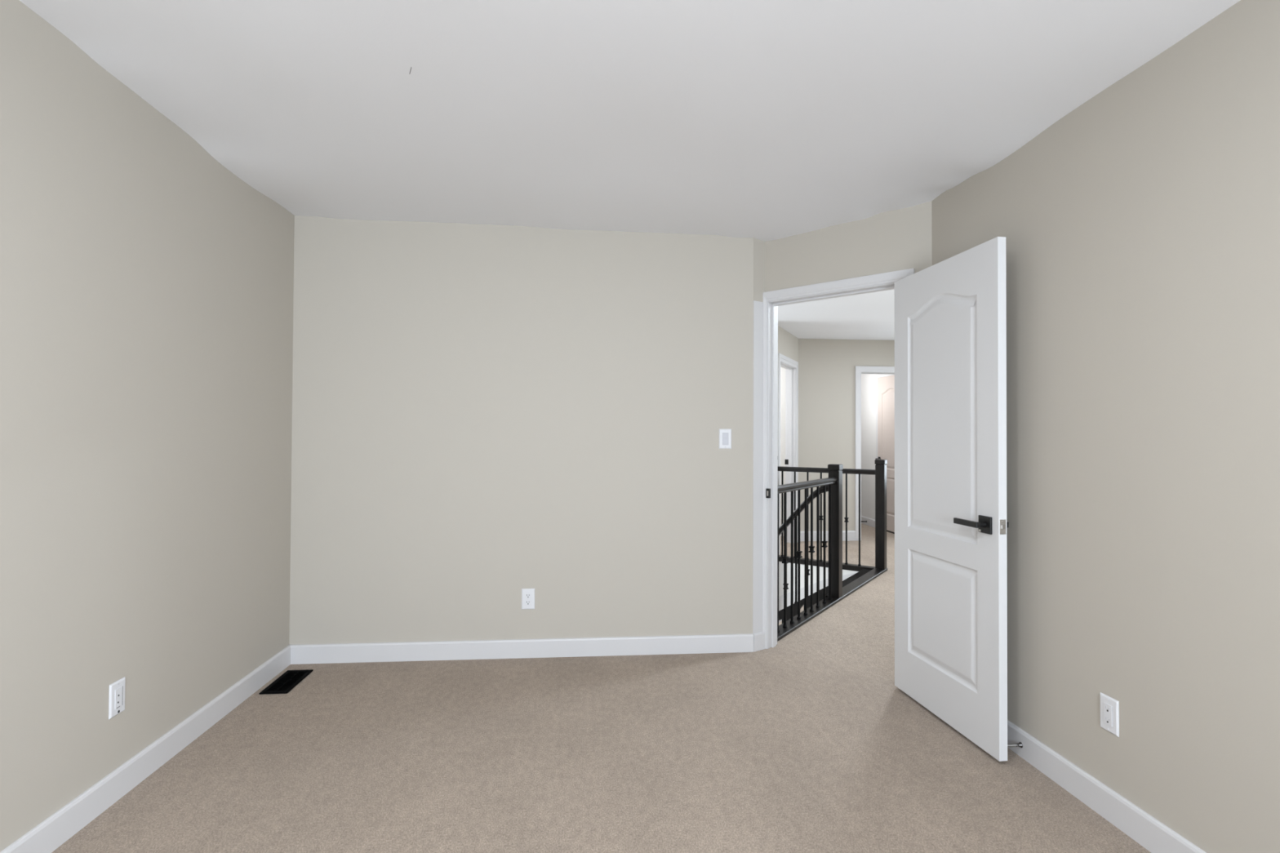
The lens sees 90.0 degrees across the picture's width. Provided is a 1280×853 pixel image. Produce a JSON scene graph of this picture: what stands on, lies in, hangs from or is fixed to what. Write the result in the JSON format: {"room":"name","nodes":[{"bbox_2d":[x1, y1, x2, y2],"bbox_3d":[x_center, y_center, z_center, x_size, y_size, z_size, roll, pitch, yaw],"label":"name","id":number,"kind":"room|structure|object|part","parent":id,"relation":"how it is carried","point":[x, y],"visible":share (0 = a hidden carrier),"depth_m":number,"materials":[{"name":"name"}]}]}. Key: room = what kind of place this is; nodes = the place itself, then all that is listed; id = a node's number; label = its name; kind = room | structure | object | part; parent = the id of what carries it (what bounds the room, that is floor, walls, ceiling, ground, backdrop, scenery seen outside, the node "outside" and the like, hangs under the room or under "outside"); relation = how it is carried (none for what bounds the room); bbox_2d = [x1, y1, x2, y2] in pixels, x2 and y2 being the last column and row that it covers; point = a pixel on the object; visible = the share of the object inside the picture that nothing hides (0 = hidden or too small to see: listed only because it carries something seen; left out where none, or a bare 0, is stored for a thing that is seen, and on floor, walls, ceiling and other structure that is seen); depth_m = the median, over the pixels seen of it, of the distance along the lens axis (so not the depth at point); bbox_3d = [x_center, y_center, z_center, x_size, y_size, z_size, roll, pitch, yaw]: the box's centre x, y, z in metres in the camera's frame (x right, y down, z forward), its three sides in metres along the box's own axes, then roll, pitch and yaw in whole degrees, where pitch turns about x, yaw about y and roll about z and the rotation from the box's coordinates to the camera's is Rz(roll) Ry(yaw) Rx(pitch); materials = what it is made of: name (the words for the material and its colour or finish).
{"room":"empty bedroom","nodes":[
{"label":"empty bedroom","id":0,"kind":"room"},
{"bbox_2d":[0,0,294,852],"bbox_3d":[-1.694,0.001,0.395,0.115,2.720,6.524,0,-1,-5],"label":"wall","id":1,"kind":"structure","parent":0,"point":[147,287],"depth_m":2.21,"materials":[{"name":"beige paint"}]},
{"bbox_2d":[108,676,125,719],"bbox_3d":[-1.803,0.938,2.211,0.008,0.117,0.074,0,-1,-5],"label":"wall outlet","id":2,"kind":"object","parent":1,"relation":"attached to","point":[117,689],"visible":1,"depth_m":2.20,"materials":[{"name":"white plastic"}]},
{"bbox_2d":[115,686,122,709],"bbox_3d":[-1.801,0.938,2.211,0.002,0.068,0.034,0,-1,-5],"label":"receptacle","id":3,"kind":"object","parent":2,"relation":"attached to","point":[118,690],"depth_m":2.21,"materials":[{"name":"white plastic"}]},
{"bbox_2d":[0,644,290,852],"bbox_3d":[-1.636,1.210,0.384,0.014,0.103,6.294,0,-1,-5],"label":"baseboard","id":4,"kind":"structure","parent":1,"relation":"attached to","point":[63,824],"depth_m":2.30,"materials":[{"name":"white paint"}]},
{"bbox_2d":[288,215,753,644],"bbox_3d":[-0.619,0.052,3.710,2.629,2.720,0.115,0,-1,-5],"label":"wall","id":5,"kind":"structure","parent":0,"point":[482,415],"depth_m":3.65,"materials":[{"name":"beige paint"}]},
{"bbox_2d":[289,633,753,664],"bbox_3d":[-0.632,1.259,3.628,2.601,0.103,0.014,0,-1,-5],"label":"baseboard","id":6,"kind":"structure","parent":5,"relation":"attached to","point":[304,654],"depth_m":3.62,"materials":[{"name":"white paint"}]},
{"bbox_2d":[521,588,534,609],"bbox_3d":[-0.635,0.981,3.634,0.074,0.117,0.009,0,-1,-5],"label":"wall outlet","id":7,"kind":"object","parent":5,"relation":"attached to","point":[527,594],"visible":1,"depth_m":3.63,"materials":[{"name":"white plastic"}]},
{"bbox_2d":[524,600,531,605],"bbox_3d":[-0.635,1.000,3.631,0.034,0.028,0.002,0,-1,-5],"label":"receptacle","id":8,"kind":"object","parent":7,"relation":"attached to","point":[527,602],"depth_m":3.63,"materials":[{"name":"white plastic"}]},
{"bbox_2d":[524,593,531,598],"bbox_3d":[-0.635,0.961,3.632,0.034,0.028,0.002,0,-1,-5],"label":"receptacle","id":9,"kind":"object","parent":7,"relation":"attached to","point":[526,595],"depth_m":3.63,"materials":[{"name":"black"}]},
{"bbox_2d":[719,428,731,448],"bbox_3d":[0.500,0.072,3.749,0.074,0.117,0.010,0,-1,-5],"label":"light switch","id":10,"kind":"object","parent":5,"relation":"attached to","point":[725,434],"visible":1,"depth_m":3.75,"materials":[{"name":"white plastic"}]},
{"bbox_2d":[52,523,1151,852],"bbox_3d":[1.843,1.465,3.832,7.571,0.280,12.537,0,-1,-5],"label":"floor","id":11,"kind":"structure","parent":0,"point":[780,748],"depth_m":2.44,"materials":[{"name":"beige carpet"}]},
{"bbox_2d":[258,669,313,694],"bbox_3d":[-1.791,1.294,3.251,0.132,0.010,0.304,0,-1,-5],"label":"floor vent","id":12,"kind":"object","parent":11,"relation":"in","point":[286,682],"visible":1,"depth_m":3.24,"materials":[{"name":"black metal"}]},
{"bbox_3d":[-1.791,1.298,3.251,0.094,0.002,0.258,0,-1,-5],"label":"duct shadow plate","id":13,"kind":"part","parent":12,"relation":"part of","materials":[{"name":"black metal"}]},
{"bbox_2d":[777,459,887,641],"bbox_3d":[1.110,1.122,5.317,1.165,1.680,2.615,0,-1,35],"label":"stair railing","id":14,"kind":"object","parent":11,"relation":"on","point":[815,603],"visible":0.76,"depth_m":4.94,"materials":[{"name":"black wood"}]},
{"bbox_3d":[1.115,0.920,5.253,0.915,0.958,0.056,0,-1,35],"label":"handrail","id":15,"kind":"part","parent":14,"relation":"part of","materials":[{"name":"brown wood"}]},
{"bbox_3d":[1.145,0.406,4.447,0.062,0.048,1.215,0,-1,35],"label":"handrail","id":16,"kind":"part","parent":14,"relation":"part of","materials":[{"name":"brown wood"}]},
{"bbox_3d":[1.837,0.435,6.355,0.995,0.048,0.062,0,-1,35],"label":"handrail","id":17,"kind":"part","parent":14,"relation":"part of","materials":[{"name":"brown wood"}]},
{"bbox_3d":[1.517,0.816,4.970,0.092,1.045,0.092,0,-1,35],"label":"newel post","id":18,"kind":"part","parent":14,"relation":"part of","materials":[{"name":"brown wood"}]},
{"bbox_3d":[2.274,0.835,6.039,0.092,1.045,0.092,0,-1,35],"label":"newel post","id":19,"kind":"part","parent":14,"relation":"part of","materials":[{"name":"brown wood"}]},
{"bbox_2d":[19,0,1239,340],"bbox_3d":[1.807,-1.150,4.422,8.102,0.115,13.748,0,-1,-5],"label":"ceiling","id":20,"kind":"structure","parent":0,"point":[763,120],"depth_m":2.25,"materials":[{"name":"white paint"}]},
{"bbox_2d":[752,237,764,480],"bbox_3d":[0.726,0.060,3.864,0.208,2.720,0.084,1,-1,-35],"label":"wall","id":21,"kind":"structure","parent":0,"point":[758,245],"depth_m":3.81,"materials":[{"name":"beige paint"}]},
{"bbox_2d":[752,300,763,633],"bbox_3d":[0.705,0.236,3.793,0.094,1.959,0.004,1,-1,-35],"label":"trim","id":22,"kind":"structure","parent":21,"relation":"attached to","point":[757,482],"depth_m":3.79,"materials":[{"name":"white paint"}]},
{"bbox_2d":[752,631,764,652],"bbox_3d":[0.702,1.267,3.774,0.093,0.103,0.014,1,-1,-35],"label":"baseboard","id":23,"kind":"structure","parent":21,"relation":"attached to","point":[758,637],"depth_m":3.77,"materials":[{"name":"white paint"}]},
{"bbox_2d":[780,367,785,536],"bbox_3d":[0.858,0.114,7.746,1.685,2.720,1.640,0,-1,26],"label":"wall","id":24,"kind":"structure","parent":0,"point":[782,370],"depth_m":8.09,"materials":[{"name":"white paint"}]},
{"bbox_2d":[777,325,798,362],"bbox_3d":[1.577,0.109,7.167,0.115,2.720,1.350,0,-1,26],"label":"wall","id":25,"kind":"structure","parent":0,"point":[788,344],"depth_m":7.24,"materials":[{"name":"beige paint"}]},
{"bbox_2d":[777,353,798,555],"bbox_3d":[1.620,0.298,7.243,0.138,2.145,0.926,0,-1,26],"label":"door frame","id":26,"kind":"structure","parent":25,"relation":"attached to","point":[791,366],"depth_m":7.58,"materials":[{"name":"white paint"}]},
{"bbox_3d":[1.742,0.421,7.604,0.042,0.060,0.004,0,-1,26],"label":"strike plate","id":27,"kind":"part","parent":26,"relation":"part of","materials":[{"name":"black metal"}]},
{"bbox_2d":[778,561,858,596],"bbox_3d":[1.802,2.822,6.362,1.160,2.874,0.103,0,-1,35],"label":"wall","id":28,"kind":"structure","parent":0,"point":[780,564],"depth_m":6.45,"materials":[{"name":"white paint"}]},
{"bbox_2d":[778,568,871,625],"bbox_3d":[1.466,1.813,5.799,0.950,0.934,1.229,0,-1,35],"label":"staircase","id":29,"kind":"structure","parent":28,"relation":"attached to","point":[846,579],"depth_m":6.31,"materials":[{"name":"white paint"}]},
{"bbox_2d":[798,338,894,531],"bbox_3d":[3.510,0.128,7.907,3.337,2.720,0.115,0,-1,-5],"label":"wall","id":30,"kind":"structure","parent":0,"point":[826,366],"depth_m":7.74,"materials":[{"name":"beige paint"}]},
{"bbox_2d":[800,530,855,541],"bbox_3d":[2.252,1.321,7.712,0.711,0.118,0.014,0,-1,-5],"label":"baseboard","id":31,"kind":"structure","parent":30,"relation":"attached to","point":[851,534],"depth_m":7.71,"materials":[{"name":"white paint"}]},
{"bbox_2d":[855,365,894,541],"bbox_3d":[3.004,0.328,7.851,0.800,2.115,0.131,0,-1,-5],"label":"door frame","id":32,"kind":"structure","parent":30,"relation":"attached to","point":[859,370],"depth_m":7.76,"materials":[{"name":"white paint"}]},
{"bbox_2d":[861,373,876,519],"bbox_3d":[3.314,0.141,8.944,0.100,2.720,1.985,0,-1,-5],"label":"wall","id":33,"kind":"structure","parent":0,"point":[868,380],"depth_m":9.10,"materials":[{"name":"white paint"}]},
{"bbox_2d":[861,515,875,527],"bbox_3d":[3.212,1.355,9.363,0.014,0.103,1.100,0,-1,-5],"label":"baseboard","id":34,"kind":"structure","parent":33,"relation":"attached to","point":[871,522],"depth_m":9.04,"materials":[{"name":"white paint"}]},
{"bbox_2d":[875,373,894,533],"bbox_3d":[3.273,0.334,8.398,0.070,2.120,0.840,0,-1,-5],"label":"door","id":35,"kind":"structure","parent":33,"relation":"in","point":[885,384],"depth_m":8.48,"materials":[{"name":"beige paint"}]},
{"bbox_3d":[3.299,0.334,8.400,0.018,2.120,0.840,0,-1,-5],"label":"casing","id":36,"kind":"part","parent":35,"relation":"part of","materials":[{"name":"white paint"}]},
{"bbox_2d":[931,0,1279,852],"bbox_3d":[1.780,0.017,0.360,0.115,2.720,5.825,0,-1,-5],"label":"wall","id":37,"kind":"structure","parent":0,"point":[1140,228],"depth_m":1.95,"materials":[{"name":"beige paint"}]},
{"bbox_2d":[764,200,932,292],"bbox_3d":[1.164,0.058,3.539,1.009,2.720,0.115,0,-1,41],"label":"wall","id":38,"kind":"structure","parent":37,"relation":"in","point":[900,239],"depth_m":3.48,"materials":[{"name":"beige paint"}]},
{"bbox_2d":[762,268,914,648],"bbox_3d":[1.094,0.257,3.595,0.902,2.122,0.148,0,-1,41],"label":"door frame","id":39,"kind":"structure","parent":38,"relation":"attached to","point":[772,300],"depth_m":3.81,"materials":[{"name":"white paint"}]},
{"bbox_3d":[0.761,0.396,3.795,0.022,0.056,0.018,0,-1,41],"label":"strike plate","id":40,"kind":"part","parent":39,"relation":"part of","materials":[{"name":"black metal"}]},
{"bbox_2d":[894,236,1008,761],"bbox_3d":[1.351,0.280,2.852,0.141,2.027,0.776,0,-1,-8],"label":"door","id":41,"kind":"structure","parent":39,"relation":"attached to","point":[951,524],"depth_m":2.75,"materials":[{"name":"white paint"}]},
{"bbox_3d":[1.323,0.391,2.595,0.015,0.023,0.146,0,-1,-8],"label":"lever","id":42,"kind":"part","parent":41,"relation":"part of","materials":[{"name":"black metal"}]},
{"bbox_3d":[1.371,0.390,2.543,0.009,0.068,0.072,0,-1,-8],"label":"handle","id":43,"kind":"part","parent":41,"relation":"part of","materials":[{"name":"black metal"}]},
{"bbox_3d":[1.403,0.389,2.475,0.026,0.057,0.002,0,-1,-8],"label":"latch plate","id":44,"kind":"part","parent":41,"relation":"part of","materials":[{"name":"silver metal"}]},
{"bbox_2d":[1007,720,1206,852],"bbox_3d":[1.707,1.226,0.370,0.014,0.103,5.660,0,-1,-5],"label":"baseboard","id":45,"kind":"structure","parent":37,"relation":"attached to","point":[1147,831],"depth_m":2.14,"materials":[{"name":"white paint"}]},
{"bbox_2d":[1007,742,1022,748],"bbox_3d":[1.462,1.257,2.523,0.083,0.022,0.022,0,-1,-5],"label":"door stop","id":46,"kind":"object","parent":45,"relation":"attached to","point":[1020,744],"visible":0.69,"depth_m":2.52,"materials":[{"name":"silver metal"}]},
{"bbox_2d":[1100,692,1119,737],"bbox_3d":[1.552,0.954,2.120,0.008,0.117,0.074,0,-1,-5],"label":"wall outlet","id":47,"kind":"object","parent":37,"relation":"attached to","point":[1109,707],"visible":1,"depth_m":2.11,"materials":[{"name":"white plastic"}]},
{"bbox_2d":[1103,702,1112,727],"bbox_3d":[1.550,0.954,2.120,0.002,0.068,0.034,0,-1,-5],"label":"receptacle","id":48,"kind":"object","parent":47,"relation":"attached to","point":[1108,706],"depth_m":2.12,"materials":[{"name":"white plastic"}]}
]}

